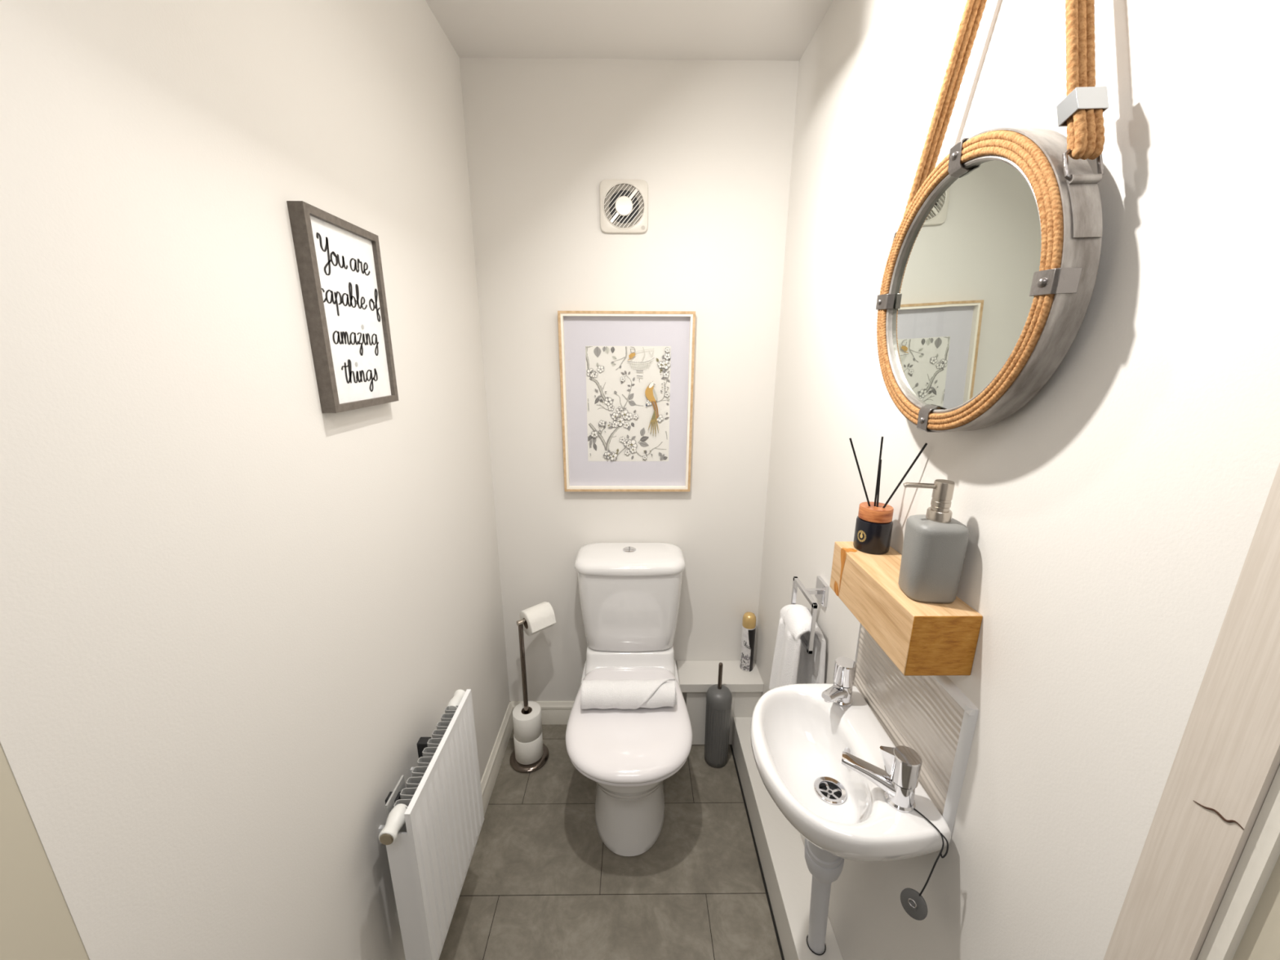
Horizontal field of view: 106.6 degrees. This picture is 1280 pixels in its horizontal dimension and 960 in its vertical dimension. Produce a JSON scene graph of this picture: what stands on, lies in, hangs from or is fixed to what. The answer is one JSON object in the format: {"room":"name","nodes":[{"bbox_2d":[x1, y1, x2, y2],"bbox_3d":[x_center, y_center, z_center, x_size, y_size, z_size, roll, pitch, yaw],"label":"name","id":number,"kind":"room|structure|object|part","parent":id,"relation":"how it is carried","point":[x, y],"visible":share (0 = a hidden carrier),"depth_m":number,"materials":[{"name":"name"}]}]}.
{"room":"bathroom","nodes":[
{"label":"bathroom","id":0,"kind":"room"},
{"bbox_2d":[0,0,510,959],"bbox_3d":[-0.593,0.061,1.076,0.100,2.400,1.390,0,15,-1],"label":"wall","id":1,"kind":"structure","parent":0,"point":[236,611],"depth_m":0.62,"materials":[{"name":"white paint"}]},
{"bbox_2d":[0,742,89,959],"bbox_3d":[-0.587,0.417,0.415,0.100,2.050,0.070,0,15,-1],"label":"door frame","id":2,"kind":"structure","parent":1,"relation":"attached to","point":[37,922],"depth_m":0.42,"materials":[{"name":"beige wood"}]},
{"bbox_2d":[286,200,398,413],"bbox_3d":[-0.529,-0.298,0.876,0.024,0.323,0.222,0,15,-1],"label":"sign","id":3,"kind":"object","parent":1,"relation":"attached to","point":[339,261],"visible":1,"depth_m":0.84,"materials":[{"name":"paper"}]},
{"bbox_2d":[378,688,484,959],"bbox_3d":[-0.490,0.923,1.157,0.110,0.692,0.397,0,15,-1],"label":"radiator","id":4,"kind":"object","parent":1,"relation":"attached to","point":[430,833],"visible":1,"depth_m":1.03,"materials":[{"name":"white metal"}]},
{"bbox_3d":[-0.498,0.647,0.974,0.004,0.036,0.070,0,15,-1],"label":"rail","id":5,"kind":"part","parent":4,"relation":"part of","materials":[{"name":"silver metal"}]},
{"bbox_2d":[480,701,513,815],"bbox_3d":[-0.539,1.168,1.380,0.016,0.106,1.370,0,15,-1],"label":"baseboard","id":6,"kind":"structure","parent":1,"relation":"attached to","point":[491,773],"depth_m":1.79,"materials":[{"name":"white wood"}]},
{"bbox_2d":[439,724,784,959],"bbox_3d":[-0.023,1.472,0.558,1.231,0.060,3.522,0,15,-1],"label":"floor","id":7,"kind":"structure","parent":0,"point":[541,882],"depth_m":1.44,"materials":[{"name":"tile"}]},
{"bbox_2d":[509,608,553,773],"bbox_3d":[-0.417,0.795,1.802,0.181,0.611,0.160,0,15,-1],"label":"stand","id":8,"kind":"object","parent":7,"relation":"on","point":[517,766],"visible":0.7,"depth_m":1.80,"materials":[{"name":"silver metal"}]},
{"bbox_2d":[513,732,542,764],"bbox_3d":[-0.433,1.025,1.858,0.107,0.100,0.107,0,15,-1],"label":"toilet roll","id":9,"kind":"object","parent":8,"relation":"on","point":[528,753],"visible":0.63,"depth_m":1.81,"materials":[{"name":"white paper"}]},
{"bbox_2d":[512,701,542,742],"bbox_3d":[-0.432,0.927,1.833,0.106,0.100,0.106,0,15,-1],"label":"toilet roll","id":10,"kind":"object","parent":9,"relation":"on","point":[527,727],"visible":0.99,"depth_m":1.79,"materials":[{"name":"white paper"}]},
{"bbox_3d":[-0.386,0.503,1.757,0.143,0.025,0.019,-11,19,-37],"label":"arm","id":11,"kind":"part","parent":8,"relation":"part of","materials":[{"name":"silver metal"}]},
{"bbox_2d":[520,601,555,635],"bbox_3d":[-0.378,0.512,1.762,0.103,0.101,0.100,-11,19,-37],"label":"toilet roll","id":12,"kind":"object","parent":8,"relation":"on","point":[540,617],"visible":0.96,"depth_m":1.73,"materials":[{"name":"white paper"}]},
{"bbox_2d":[565,542,692,856],"bbox_3d":[-0.035,0.725,1.622,0.396,0.842,0.677,0,15,-1],"label":"toilet","id":13,"kind":"object","parent":7,"relation":"on","point":[629,593],"visible":0.91,"depth_m":1.64,"materials":[{"name":"white ceramic"}]},
{"bbox_2d":[580,678,676,709],"bbox_3d":[-0.036,0.687,1.533,0.309,0.086,0.092,0,15,-1],"label":"rolled towel","id":14,"kind":"object","parent":13,"relation":"on","point":[631,694],"visible":1,"depth_m":1.50,"materials":[{"name":"white fabric"}]},
{"bbox_3d":[-0.034,0.751,1.529,0.391,0.035,0.484,0,15,-1],"label":"seat lid","id":15,"kind":"part","parent":13,"relation":"part of","materials":[{"name":"white plastic"}]},
{"bbox_3d":[-0.036,0.287,1.745,0.396,0.045,0.216,0,15,-1],"label":"cistern lid","id":16,"kind":"part","parent":13,"relation":"part of","materials":[{"name":"white ceramic"}]},
{"bbox_2d":[704,662,732,768],"bbox_3d":[0.298,0.886,1.816,0.096,0.433,0.096,0,15,-1],"label":"toilet brush","id":17,"kind":"object","parent":7,"relation":"on","point":[718,696],"visible":1,"depth_m":1.79,"materials":[{"name":"grey plastic"}]},
{"bbox_3d":[0.298,0.809,1.795,0.096,0.060,0.096,0,15,-1],"label":"lid","id":18,"kind":"part","parent":17,"relation":"part of","materials":[{"name":"grey plastic"}]},
{"bbox_3d":[0.298,0.730,1.774,0.015,0.111,0.015,0,15,-1],"label":"handle","id":19,"kind":"part","parent":17,"relation":"part of","materials":[{"name":"silver metal"}]},
{"bbox_2d":[682,692,761,744],"bbox_3d":[0.330,0.932,1.966,0.296,0.258,0.133,0,15,-1],"label":"pipe boxing","id":20,"kind":"object","parent":7,"relation":"on","point":[743,704],"visible":0.41,"depth_m":1.89,"materials":[{"name":"white paint"}]},
{"bbox_2d":[676,660,764,692],"bbox_3d":[0.316,0.789,1.921,0.326,0.038,0.147,0,15,-1],"label":"ledge","id":21,"kind":"object","parent":20,"relation":"on","point":[695,676],"visible":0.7,"depth_m":1.89,"materials":[{"name":"white paint"}]},
{"bbox_2d":[739,611,755,671],"bbox_3d":[0.432,0.644,1.910,0.052,0.248,0.053,0,15,-1],"label":"spray can","id":22,"kind":"object","parent":21,"relation":"on","point":[748,623],"visible":1,"depth_m":1.89,"materials":[{"name":"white metal"}]},
{"bbox_2d":[729,744,784,959],"bbox_3d":[0.374,1.234,1.338,0.006,0.004,1.236,0,15,-1],"label":"floor edge","id":23,"kind":"structure","parent":7,"relation":"on","point":[734,759],"depth_m":1.48,"materials":[{"name":"black"}]},
{"bbox_2d":[731,716,843,959],"bbox_3d":[0.431,1.151,1.386,0.107,0.133,1.370,0,15,-1],"label":"pipe boxing","id":24,"kind":"object","parent":7,"relation":"on","point":[780,847],"visible":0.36,"depth_m":1.38,"materials":[{"name":"white paint"}]},
{"bbox_2d":[459,57,799,701],"bbox_3d":[-0.035,-0.129,1.802,1.231,2.400,0.100,0,15,-1],"label":"wall","id":25,"kind":"structure","parent":0,"point":[711,141],"depth_m":1.61,"materials":[{"name":"white paint"}]},
{"bbox_2d":[511,701,573,724],"bbox_3d":[-0.208,0.995,2.038,0.690,0.106,0.016,0,15,-1],"label":"baseboard","id":26,"kind":"structure","parent":25,"relation":"attached to","point":[553,713],"depth_m":2.03,"materials":[{"name":"white wood"}]},
{"bbox_2d":[600,179,648,233],"bbox_3d":[-0.052,-0.884,1.541,0.156,0.156,0.018,0,15,-1],"label":"fan","id":27,"kind":"object","parent":25,"relation":"attached to","point":[623,202],"visible":1,"depth_m":1.54,"materials":[{"name":"white plastic"}]},
{"bbox_2d":[604,183,644,227],"bbox_3d":[-0.052,-0.882,1.537,0.128,0.128,0.005,0,15,-1],"label":"grille","id":28,"kind":"object","parent":27,"relation":"attached to","point":[624,203],"depth_m":1.54,"materials":[{"name":"white plastic"}]},
{"bbox_2d":[557,311,695,491],"bbox_3d":[-0.046,-0.266,1.699,0.464,0.632,0.030,0,15,-1],"label":"framed picture","id":29,"kind":"object","parent":25,"relation":"attached to","point":[627,377],"visible":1,"depth_m":1.70,"materials":[{"name":"white paper"}]},
{"bbox_2d":[585,346,671,461],"bbox_3d":[-0.042,-0.266,1.704,0.297,0.409,0.010,0,15,-1],"label":"print","id":30,"kind":"object","parent":29,"relation":"attached to","point":[628,388],"depth_m":1.70,"materials":[{"name":"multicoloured paper"}]},
{"bbox_2d":[425,0,833,61],"bbox_3d":[-0.024,-1.136,0.760,1.231,0.080,1.600,0,15,-1],"label":"ceiling","id":31,"kind":"structure","parent":0,"point":[633,29],"depth_m":1.31,"materials":[{"name":"white paint"}]},
{"bbox_2d":[754,0,1279,959],"bbox_3d":[0.538,0.059,1.098,0.100,2.400,1.370,0,15,-1],"label":"wall","id":32,"kind":"structure","parent":0,"point":[1112,519],"depth_m":0.56,"materials":[{"name":"white paint"}]},
{"bbox_2d":[791,576,828,653],"bbox_3d":[0.457,0.346,1.271,0.058,0.163,0.156,0,15,-1],"label":"towel ring","id":33,"kind":"object","parent":32,"relation":"attached to","point":[820,592],"visible":0.84,"depth_m":1.24,"materials":[{"name":"silver metal"}]},
{"bbox_2d":[768,604,826,689],"bbox_3d":[0.430,0.482,1.309,0.108,0.294,0.179,0,15,-1],"label":"hand towel","id":34,"kind":"object","parent":33,"relation":"hanging from","point":[792,664],"visible":0.78,"depth_m":1.26,"materials":[{"name":"white fabric"}]},
{"bbox_3d":[0.456,0.294,1.263,0.043,0.012,0.012,0,15,-1],"label":"arm","id":35,"kind":"part","parent":33,"relation":"part of","materials":[{"name":"silver metal"}]},
{"bbox_3d":[0.481,0.294,1.263,0.010,0.060,0.060,0,15,-1],"label":"wall plate","id":36,"kind":"part","parent":33,"relation":"part of","materials":[{"name":"silver metal"}]},
{"bbox_2d":[751,683,951,862],"bbox_3d":[0.351,0.563,0.903,0.277,0.145,0.358,0,15,-1],"label":"basin","id":37,"kind":"object","parent":32,"relation":"attached to","point":[799,739],"visible":0.93,"depth_m":0.89,"materials":[{"name":"white ceramic"}]},
{"bbox_2d":[804,838,844,955],"bbox_3d":[0.392,0.884,1.043,0.078,0.565,0.188,7,16,25],"label":"trap","id":38,"kind":"object","parent":37,"relation":"attached to","point":[825,868],"visible":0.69,"depth_m":1.03,"materials":[{"name":"white plastic"}]},
{"bbox_2d":[821,656,856,706],"bbox_3d":[0.403,0.422,0.976,0.098,0.090,0.045,-12,19,-38],"label":"tap","id":39,"kind":"object","parent":37,"relation":"on","point":[845,668],"visible":1,"depth_m":0.97,"materials":[{"name":"silver metal"}]},
{"bbox_3d":[0.403,0.440,0.981,0.098,0.052,0.045,-12,19,-38],"label":"spout","id":40,"kind":"part","parent":39,"relation":"part of","materials":[{"name":"silver metal"}]},
{"bbox_3d":[0.424,0.398,0.988,0.041,0.048,0.041,0,15,-1],"label":"handle","id":41,"kind":"part","parent":39,"relation":"part of","materials":[{"name":"silver metal"}]},
{"bbox_2d":[841,745,922,813],"bbox_3d":[0.392,0.474,0.781,0.115,0.090,0.045,8,17,27],"label":"tap","id":42,"kind":"object","parent":37,"relation":"on","point":[900,779],"visible":1,"depth_m":0.76,"materials":[{"name":"silver metal"}]},
{"bbox_3d":[0.415,0.458,0.760,0.056,0.048,0.041,0,15,-1],"label":"handle","id":43,"kind":"part","parent":42,"relation":"part of","materials":[{"name":"silver metal"}]},
{"bbox_2d":[900,808,948,920],"bbox_3d":[0.433,0.606,0.749,0.036,0.158,0.062,-7,16,-25],"label":"plug","id":44,"kind":"object","parent":37,"relation":"hanging from","point":[914,904],"visible":1,"depth_m":0.74,"materials":[{"name":"black rubber"}]},
{"bbox_3d":[0.439,0.586,0.746,0.023,0.119,0.061,-7,16,-24],"label":"chain","id":45,"kind":"part","parent":44,"relation":"part of","materials":[{"name":"black"}]},
{"bbox_2d":[829,541,982,675],"bbox_3d":[0.440,0.206,0.831,0.100,0.102,0.282,0,15,-1],"label":"oak shelf","id":46,"kind":"object","parent":32,"relation":"attached to","point":[921,638],"visible":0.96,"depth_m":0.72,"materials":[{"name":"brown wood"}]},
{"bbox_2d":[848,436,927,554],"bbox_3d":[0.447,0.027,0.886,0.122,0.219,0.070,9,17,30],"label":"reed diffuser","id":47,"kind":"object","parent":46,"relation":"on","point":[873,523],"visible":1,"depth_m":0.88,"materials":[{"name":"black glass"}]},
{"bbox_2d":[853,515,893,554],"bbox_3d":[0.445,0.102,0.912,0.063,0.062,0.063,0,15,-1],"label":"jar","id":48,"kind":"object","parent":47,"relation":"attached to","point":[873,534],"depth_m":0.89,"materials":[{"name":"black glass"}]},
{"bbox_2d":[897,479,969,603],"bbox_3d":[0.438,0.090,0.722,0.092,0.182,0.071,0,15,-1],"label":"soap dispenser","id":49,"kind":"object","parent":46,"relation":"on","point":[935,545],"visible":1,"depth_m":0.70,"materials":[{"name":"grey ceramic"}]},
{"bbox_2d":[853,622,978,842],"bbox_3d":[0.484,0.409,0.890,0.012,0.249,0.344,0,15,-1],"label":"tile backsplash","id":50,"kind":"structure","parent":32,"relation":"attached to","point":[931,716],"depth_m":0.80,"materials":[{"name":"white tile"}]},
{"bbox_2d":[1103,462,1279,959],"bbox_3d":[0.544,0.411,0.453,0.101,2.050,0.056,0,15,-1],"label":"door frame","id":51,"kind":"structure","parent":32,"relation":"attached to","point":[1226,763],"depth_m":0.41,"materials":[{"name":"beige paint"}]},
{"bbox_2d":[1196,765,1279,959],"bbox_3d":[0.548,0.422,0.408,0.094,2.050,0.036,0,15,-1],"label":"door stop","id":52,"kind":"object","parent":51,"relation":"attached to","point":[1246,925],"visible":1,"depth_m":0.39,"materials":[{"name":"white wood"}]},
{"bbox_3d":[0.466,-0.832,0.527,0.056,0.040,0.040,0,15,-1],"label":"wall hook","id":53,"kind":"object","parent":32,"relation":"attached to","visible":0},
{"bbox_2d":[875,0,1108,432],"bbox_3d":[0.452,-0.456,0.631,0.063,0.791,0.393,0,15,-1],"label":"round mirror","id":54,"kind":"object","parent":53,"relation":"hanging from","point":[991,270],"visible":1,"depth_m":0.60,"materials":[{"name":"silver metal"}]},
{"bbox_2d":[892,160,1040,409],"bbox_3d":[0.445,-0.264,0.682,0.009,0.325,0.325,0,15,-1],"label":"mirror glass","id":55,"kind":"object","parent":54,"relation":"attached to","point":[966,255],"depth_m":0.65,"materials":[{"name":"silver mirror"}]},
{"bbox_3d":[0.457,-0.264,0.682,0.052,0.388,0.388,0,15,-1],"label":"drum frame","id":56,"kind":"part","parent":54,"relation":"part of","materials":[{"name":"metal"}]}
]}

